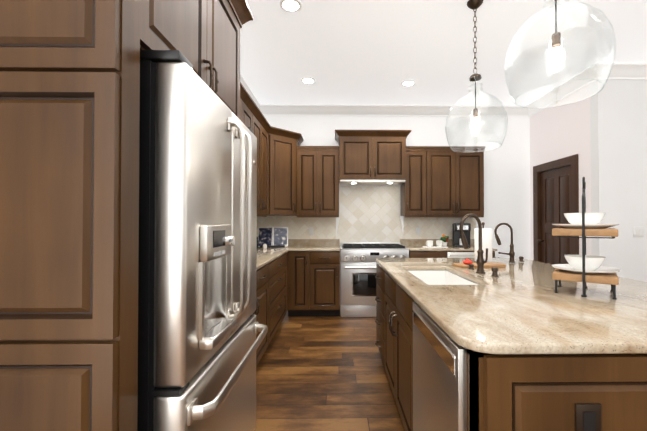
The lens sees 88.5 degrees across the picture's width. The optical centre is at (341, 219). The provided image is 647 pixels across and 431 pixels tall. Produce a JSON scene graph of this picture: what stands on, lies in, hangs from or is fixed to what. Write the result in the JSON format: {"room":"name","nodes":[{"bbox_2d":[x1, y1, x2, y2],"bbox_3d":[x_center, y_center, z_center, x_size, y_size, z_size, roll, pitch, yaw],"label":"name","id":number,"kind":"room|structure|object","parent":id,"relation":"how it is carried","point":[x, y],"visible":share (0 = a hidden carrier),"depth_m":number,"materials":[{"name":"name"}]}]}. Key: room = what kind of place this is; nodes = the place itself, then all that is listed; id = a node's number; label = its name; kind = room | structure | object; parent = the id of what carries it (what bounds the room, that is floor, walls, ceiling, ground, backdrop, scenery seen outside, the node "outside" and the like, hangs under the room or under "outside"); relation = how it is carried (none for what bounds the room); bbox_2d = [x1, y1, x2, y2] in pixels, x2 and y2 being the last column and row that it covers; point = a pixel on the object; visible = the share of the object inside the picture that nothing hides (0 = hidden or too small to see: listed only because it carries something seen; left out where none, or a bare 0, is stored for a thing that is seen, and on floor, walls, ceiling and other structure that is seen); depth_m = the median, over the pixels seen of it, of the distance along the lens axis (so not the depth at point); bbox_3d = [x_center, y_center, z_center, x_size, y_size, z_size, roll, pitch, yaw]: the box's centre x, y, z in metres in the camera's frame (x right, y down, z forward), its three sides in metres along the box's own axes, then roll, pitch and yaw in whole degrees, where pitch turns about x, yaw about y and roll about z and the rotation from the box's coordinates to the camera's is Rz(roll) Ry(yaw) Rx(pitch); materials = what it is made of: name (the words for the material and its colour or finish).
{"room":"kitchen","nodes":[
{"label":"kitchen","id":0,"kind":"room"},
{"bbox_2d":[254,310,404,430],"bbox_3d":[3.326,1.295,0.628,9.440,0.050,9.220,0,-1,-1],"label":"floor","id":1,"kind":"structure","parent":0,"point":[320,373],"depth_m":2.66,"materials":[{"name":"brown wood"}]},
{"bbox_2d":[0,0,252,430],"bbox_3d":[-0.913,0.004,1.456,0.737,2.550,1.202,0,-1,-1],"label":"tall cabinet","id":2,"kind":"object","parent":1,"relation":"on","point":[69,150],"visible":0.79,"depth_m":0.86,"materials":[{"name":"brown wood"}]},
{"bbox_2d":[137,50,267,430],"bbox_3d":[-0.835,0.374,1.464,0.859,1.780,0.920,0,-1,-1],"label":"refrigerator","id":3,"kind":"object","parent":1,"relation":"on","point":[199,329],"visible":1,"depth_m":1.07,"materials":[{"name":"silver metal"}]},
{"bbox_2d":[254,263,269,366],"bbox_3d":[-0.987,0.849,2.549,0.617,0.884,1.130,0,-1,-1],"label":"base cabinet","id":4,"kind":"object","parent":1,"relation":"on","point":[262,312],"depth_m":2.90,"materials":[{"name":"brown wood"}]},
{"bbox_2d":[256,239,293,269],"bbox_3d":[-0.994,0.353,3.530,0.630,0.130,3.080,0,-1,-1],"label":"countertop","id":5,"kind":"structure","parent":4,"relation":"on","point":[266,256],"depth_m":3.77,"materials":[{"name":"stone"}]},
{"bbox_2d":[258,227,287,247],"bbox_3d":[-0.982,0.256,4.735,0.429,0.291,0.150,0,-1,-7],"label":"cookbook","id":6,"kind":"object","parent":5,"relation":"on","point":[273,237],"visible":0.96,"depth_m":4.74,"materials":[{"name":"blue paper"}]},
{"bbox_2d":[270,253,285,341],"bbox_3d":[-1.001,0.862,3.616,0.617,0.884,1.127,0,-1,-1],"label":"base cabinet","id":7,"kind":"object","parent":1,"relation":"on","point":[271,296],"depth_m":3.59,"materials":[{"name":"brown wood"}]},
{"bbox_2d":[286,253,286,311],"bbox_3d":[-1.010,0.869,4.293,0.617,0.884,0.228,0,-1,-1],"label":"base cabinet","id":8,"kind":"object","parent":1,"relation":"on","point":[286,253],"depth_m":4.35,"materials":[{"name":"brown wood"}]},
{"bbox_2d":[287,251,339,315],"bbox_3d":[-0.377,0.874,4.711,0.701,0.885,0.719,0,-1,-1],"label":"base cabinet","id":9,"kind":"object","parent":1,"relation":"on","point":[313,283],"visible":0.98,"depth_m":4.40,"materials":[{"name":"brown wood"}]},
{"bbox_2d":[290,239,339,250],"bbox_3d":[-0.361,0.367,4.737,0.668,0.130,0.682,0,-1,-1],"label":"countertop","id":10,"kind":"structure","parent":9,"relation":"on","point":[296,244],"depth_m":5.05,"materials":[{"name":"stone"}]},
{"bbox_2d":[340,242,408,316],"bbox_3d":[0.438,0.834,4.699,0.920,0.965,0.714,0,-1,-1],"label":"range","id":11,"kind":"object","parent":1,"relation":"on","point":[358,283],"visible":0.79,"depth_m":4.42,"materials":[{"name":"silver metal"}]},
{"bbox_2d":[409,251,498,257],"bbox_3d":[1.502,0.874,4.734,1.202,0.885,0.721,0,-1,-1],"label":"base cabinet","id":12,"kind":"object","parent":1,"relation":"on","point":[441,254],"visible":0.21,"depth_m":4.42,"materials":[{"name":"brown wood"}]},
{"bbox_2d":[400,239,496,250],"bbox_3d":[1.489,0.367,4.761,1.176,0.130,0.682,0,-1,-1],"label":"countertop","id":13,"kind":"structure","parent":12,"relation":"on","point":[412,244],"depth_m":5.07,"materials":[{"name":"stone"}]},
{"bbox_2d":[422,240,447,247],"bbox_3d":[1.322,0.353,4.723,0.340,0.095,0.200,0,-1,7],"label":"tray","id":14,"kind":"object","parent":13,"relation":"on","point":[429,244],"visible":1,"depth_m":4.70,"materials":[{"name":"white ceramic"}]},
{"bbox_2d":[440,234,448,246],"bbox_3d":[1.504,0.311,4.857,0.124,0.182,0.126,0,-1,-1],"label":"flower pot","id":15,"kind":"object","parent":13,"relation":"on","point":[444,238],"visible":0.98,"depth_m":4.83,"materials":[{"name":"white ceramic"}]},
{"bbox_2d":[452,223,470,246],"bbox_3d":[1.770,0.230,4.890,0.240,0.345,0.322,0,-1,14],"label":"coffee maker","id":16,"kind":"object","parent":13,"relation":"on","point":[456,240],"visible":0.88,"depth_m":4.84,"materials":[{"name":"black plastic"}]},
{"bbox_2d":[375,262,646,430],"bbox_3d":[1.020,0.843,2.092,1.433,0.888,2.297,0,-1,-1],"label":"kitchen island","id":17,"kind":"object","parent":1,"relation":"on","point":[436,384],"depth_m":0.96,"materials":[{"name":"brown wood"}]},
{"bbox_2d":[376,258,646,349],"bbox_3d":[1.054,0.383,2.102,1.435,0.032,2.314,0,-1,-1],"label":"island countertop","id":18,"kind":"structure","parent":17,"relation":"on","point":[519,308],"depth_m":1.34,"materials":[{"name":"beige stone"}]},
{"bbox_2d":[415,270,470,281],"bbox_3d":[0.652,0.510,2.227,0.369,0.244,0.794,0,-1,-1],"label":"sink","id":19,"kind":"object","parent":18,"relation":"in","point":[431,275],"depth_m":2.61,"materials":[{"name":"white ceramic"}]},
{"bbox_2d":[459,213,487,273],"bbox_3d":[0.880,0.164,2.242,0.202,0.406,0.117,0,-1,-1],"label":"faucet","id":20,"kind":"object","parent":18,"relation":"on","point":[480,262],"visible":1,"depth_m":2.25,"materials":[{"name":"brown metal"}]},
{"bbox_2d":[452,259,505,267],"bbox_3d":[1.086,0.340,2.603,0.412,0.063,0.189,0,-1,-8],"label":"cutting board","id":21,"kind":"object","parent":18,"relation":"on","point":[465,263],"visible":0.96,"depth_m":2.56,"materials":[{"name":"brown wood"}]},
{"bbox_2d":[474,222,491,262],"bbox_3d":[1.198,0.199,2.803,0.156,0.349,0.156,0,-1,-1],"label":"paper towel holder","id":22,"kind":"object","parent":18,"relation":"on","point":[486,237],"visible":0.65,"depth_m":2.74,"materials":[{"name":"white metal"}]},
{"bbox_2d":[491,267,498,276],"bbox_3d":[0.985,0.339,2.129,0.044,0.055,0.044,0,-1,-1],"label":"soap dispenser","id":23,"kind":"object","parent":18,"relation":"on","point":[494,271],"visible":0.98,"depth_m":2.12,"materials":[{"name":"brown metal"}]},
{"bbox_2d":[494,223,514,262],"bbox_3d":[1.411,0.202,2.863,0.175,0.344,0.053,0,-1,-4],"label":"faucet","id":24,"kind":"object","parent":18,"relation":"on","point":[511,253],"visible":1,"depth_m":2.86,"materials":[{"name":"brown metal"}]},
{"bbox_2d":[552,177,619,298],"bbox_3d":[1.203,0.075,1.645,0.348,0.571,0.348,0,-1,-1],"label":"tiered stand","id":25,"kind":"object","parent":18,"relation":"on","point":[583,268],"visible":0.98,"depth_m":1.57,"materials":[{"name":"brown wood"}]},
{"bbox_2d":[264,116,527,258],"bbox_3d":[0.867,-0.203,5.164,4.340,3.050,0.120,0,-1,-1],"label":"wall","id":26,"kind":"structure","parent":0,"point":[505,166],"depth_m":5.12,"materials":[{"name":"paint"}]},
{"bbox_2d":[240,86,251,128],"bbox_3d":[-1.132,-0.656,3.199,0.340,1.170,0.922,0,-1,-1],"label":"upper cabinet","id":27,"kind":"object","parent":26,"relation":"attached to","point":[245,102],"depth_m":3.33,"materials":[{"name":"brown wood"}]},
{"bbox_2d":[240,74,259,108],"bbox_3d":[-1.219,-1.707,0.592,0.108,0.143,8.999,0,-1,-1],"label":"crown molding","id":28,"kind":"structure","parent":26,"relation":"attached to","point":[242,80],"depth_m":4.42,"materials":[{"name":"white paint"}]},
{"bbox_2d":[252,102,275,216],"bbox_3d":[-1.110,-0.647,4.004,0.406,1.170,0.931,0,-1,-1],"label":"upper cabinet","id":29,"kind":"object","parent":26,"relation":"attached to","point":[262,129],"depth_m":4.14,"materials":[{"name":"brown wood"}]},
{"bbox_2d":[272,127,299,215],"bbox_3d":[-0.983,-0.639,4.710,0.681,1.170,0.743,0,-1,-1],"label":"upper cabinet","id":30,"kind":"object","parent":26,"relation":"attached to","point":[276,171],"depth_m":4.59,"materials":[{"name":"brown wood"}]},
{"bbox_2d":[297,146,338,216],"bbox_3d":[-0.340,-0.535,4.893,0.606,1.023,0.391,0,-1,-1],"label":"upper cabinet","id":31,"kind":"object","parent":26,"relation":"attached to","point":[317,181],"visible":1,"depth_m":4.74,"materials":[{"name":"brown wood"}]},
{"bbox_2d":[257,186,475,241],"bbox_3d":[0.392,-0.059,3.554,3.402,0.935,3.078,0,-1,-1],"label":"tile backsplash","id":32,"kind":"structure","parent":26,"relation":"attached to","point":[369,213],"depth_m":5.08,"materials":[{"name":"beige tile"}]},
{"bbox_2d":[309,227,312,234],"bbox_3d":[-0.467,0.183,5.068,0.070,0.115,0.008,0,-1,-1],"label":"electrical outlet","id":33,"kind":"object","parent":32,"relation":"attached to","point":[310,230],"visible":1,"depth_m":5.07,"materials":[{"name":"white plastic"}]},
{"bbox_2d":[416,227,420,234],"bbox_3d":[1.178,0.183,5.089,0.070,0.115,0.008,0,-1,-1],"label":"electrical outlet","id":34,"kind":"object","parent":32,"relation":"attached to","point":[418,230],"visible":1,"depth_m":5.09,"materials":[{"name":"white plastic"}]},
{"bbox_2d":[335,130,410,185],"bbox_3d":[0.436,-0.878,4.857,1.070,0.728,0.492,0,-1,-1],"label":"upper cabinet","id":35,"kind":"object","parent":26,"relation":"attached to","point":[372,157],"visible":1,"depth_m":4.66,"materials":[{"name":"brown wood"}]},
{"bbox_2d":[260,104,527,116],"bbox_3d":[0.854,-1.656,5.065,4.128,0.143,0.108,0,-1,-1],"label":"crown molding","id":36,"kind":"structure","parent":26,"relation":"attached to","point":[266,109],"depth_m":5.06,"materials":[{"name":"white paint"}]},
{"bbox_2d":[400,146,485,216],"bbox_3d":[1.490,-0.535,4.918,1.165,1.023,0.391,0,-1,-1],"label":"upper cabinet","id":37,"kind":"object","parent":26,"relation":"attached to","point":[444,181],"visible":0.92,"depth_m":4.77,"materials":[{"name":"brown wood"}]},
{"bbox_2d":[240,0,646,104],"bbox_3d":[3.326,-1.805,0.664,9.440,0.050,9.220,0,-1,-1],"label":"ceiling","id":38,"kind":"structure","parent":0,"point":[359,52],"depth_m":3.40,"materials":[{"name":"paint"}]},
{"bbox_2d":[280,0,301,11],"bbox_3d":[-0.417,-1.750,2.714,0.180,0.011,0.180,0,-1,-1],"label":"recessed light","id":39,"kind":"object","parent":38,"relation":"in","point":[291,5],"visible":1,"depth_m":2.72,"materials":[{"name":"white"}]},
{"bbox_2d":[301,77,314,83],"bbox_3d":[-0.420,-1.733,4.154,0.180,0.011,0.180,0,-1,-1],"label":"recessed light","id":40,"kind":"object","parent":38,"relation":"in","point":[307,80],"visible":0.98,"depth_m":4.15,"materials":[{"name":"white"}]},
{"bbox_2d":[401,80,414,85],"bbox_3d":[0.849,-1.733,4.231,0.180,0.011,0.180,0,-1,-1],"label":"recessed light","id":41,"kind":"object","parent":38,"relation":"in","point":[408,83],"visible":1,"depth_m":4.22,"materials":[{"name":"white"}]},
{"bbox_2d":[445,0,507,152],"bbox_3d":[1.079,-1.164,2.677,0.470,1.181,0.470,0,-1,-1],"label":"pendant light","id":42,"kind":"object","parent":38,"relation":"hanging from","point":[473,5],"visible":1,"depth_m":2.66,"materials":[{"name":"clear glass"}]},
{"bbox_2d":[504,0,616,108],"bbox_3d":[1.083,-1.193,1.677,0.470,1.146,0.470,0,-1,-1],"label":"pendant light","id":43,"kind":"object","parent":38,"relation":"hanging from","point":[556,54],"visible":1,"depth_m":1.65,"materials":[{"name":"clear glass"}]},
{"bbox_2d":[528,85,587,259],"bbox_3d":[2.985,-0.211,4.522,0.120,3.050,1.200,0,-1,-1],"label":"wall","id":44,"kind":"structure","parent":0,"point":[554,133],"depth_m":4.43,"materials":[{"name":"paint"}]},
{"bbox_2d":[537,165,571,263],"bbox_3d":[2.928,0.307,4.550,0.132,1.992,0.702,0,-1,-1],"label":"pantry door","id":45,"kind":"structure","parent":44,"relation":"in","point":[555,194],"depth_m":4.60,"materials":[{"name":"brown wood"}]},
{"bbox_2d":[533,154,578,261],"bbox_3d":[2.969,0.257,4.551,0.130,2.115,0.920,0,-1,-1],"label":"door frame","id":46,"kind":"structure","parent":44,"relation":"attached to","point":[572,161],"depth_m":4.70,"materials":[{"name":"brown wood"}]},
{"bbox_2d":[524,68,591,116],"bbox_3d":[2.871,-1.663,4.411,0.108,0.143,1.230,0,-1,-1],"label":"crown molding","id":47,"kind":"structure","parent":44,"relation":"attached to","point":[533,110],"depth_m":4.38,"materials":[{"name":"white paint"}]},
{"bbox_2d":[588,79,646,281],"bbox_3d":[5.459,-0.218,3.874,5.050,3.050,0.120,0,-1,-1],"label":"wall","id":48,"kind":"structure","parent":0,"point":[602,134],"depth_m":3.79,"materials":[{"name":"paint"}]},
{"bbox_2d":[588,62,646,81],"bbox_3d":[5.411,-1.671,3.776,5.169,0.143,0.108,0,-1,-1],"label":"crown molding","id":49,"kind":"structure","parent":48,"relation":"attached to","point":[628,71],"depth_m":3.75,"materials":[{"name":"white paint"}]},
{"bbox_2d":[633,227,643,236],"bbox_3d":[3.385,0.146,3.777,0.120,0.120,0.009,0,-1,-1],"label":"light switch","id":50,"kind":"object","parent":48,"relation":"attached to","point":[638,231],"visible":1,"depth_m":3.77,"materials":[{"name":"white plastic"}]}
]}

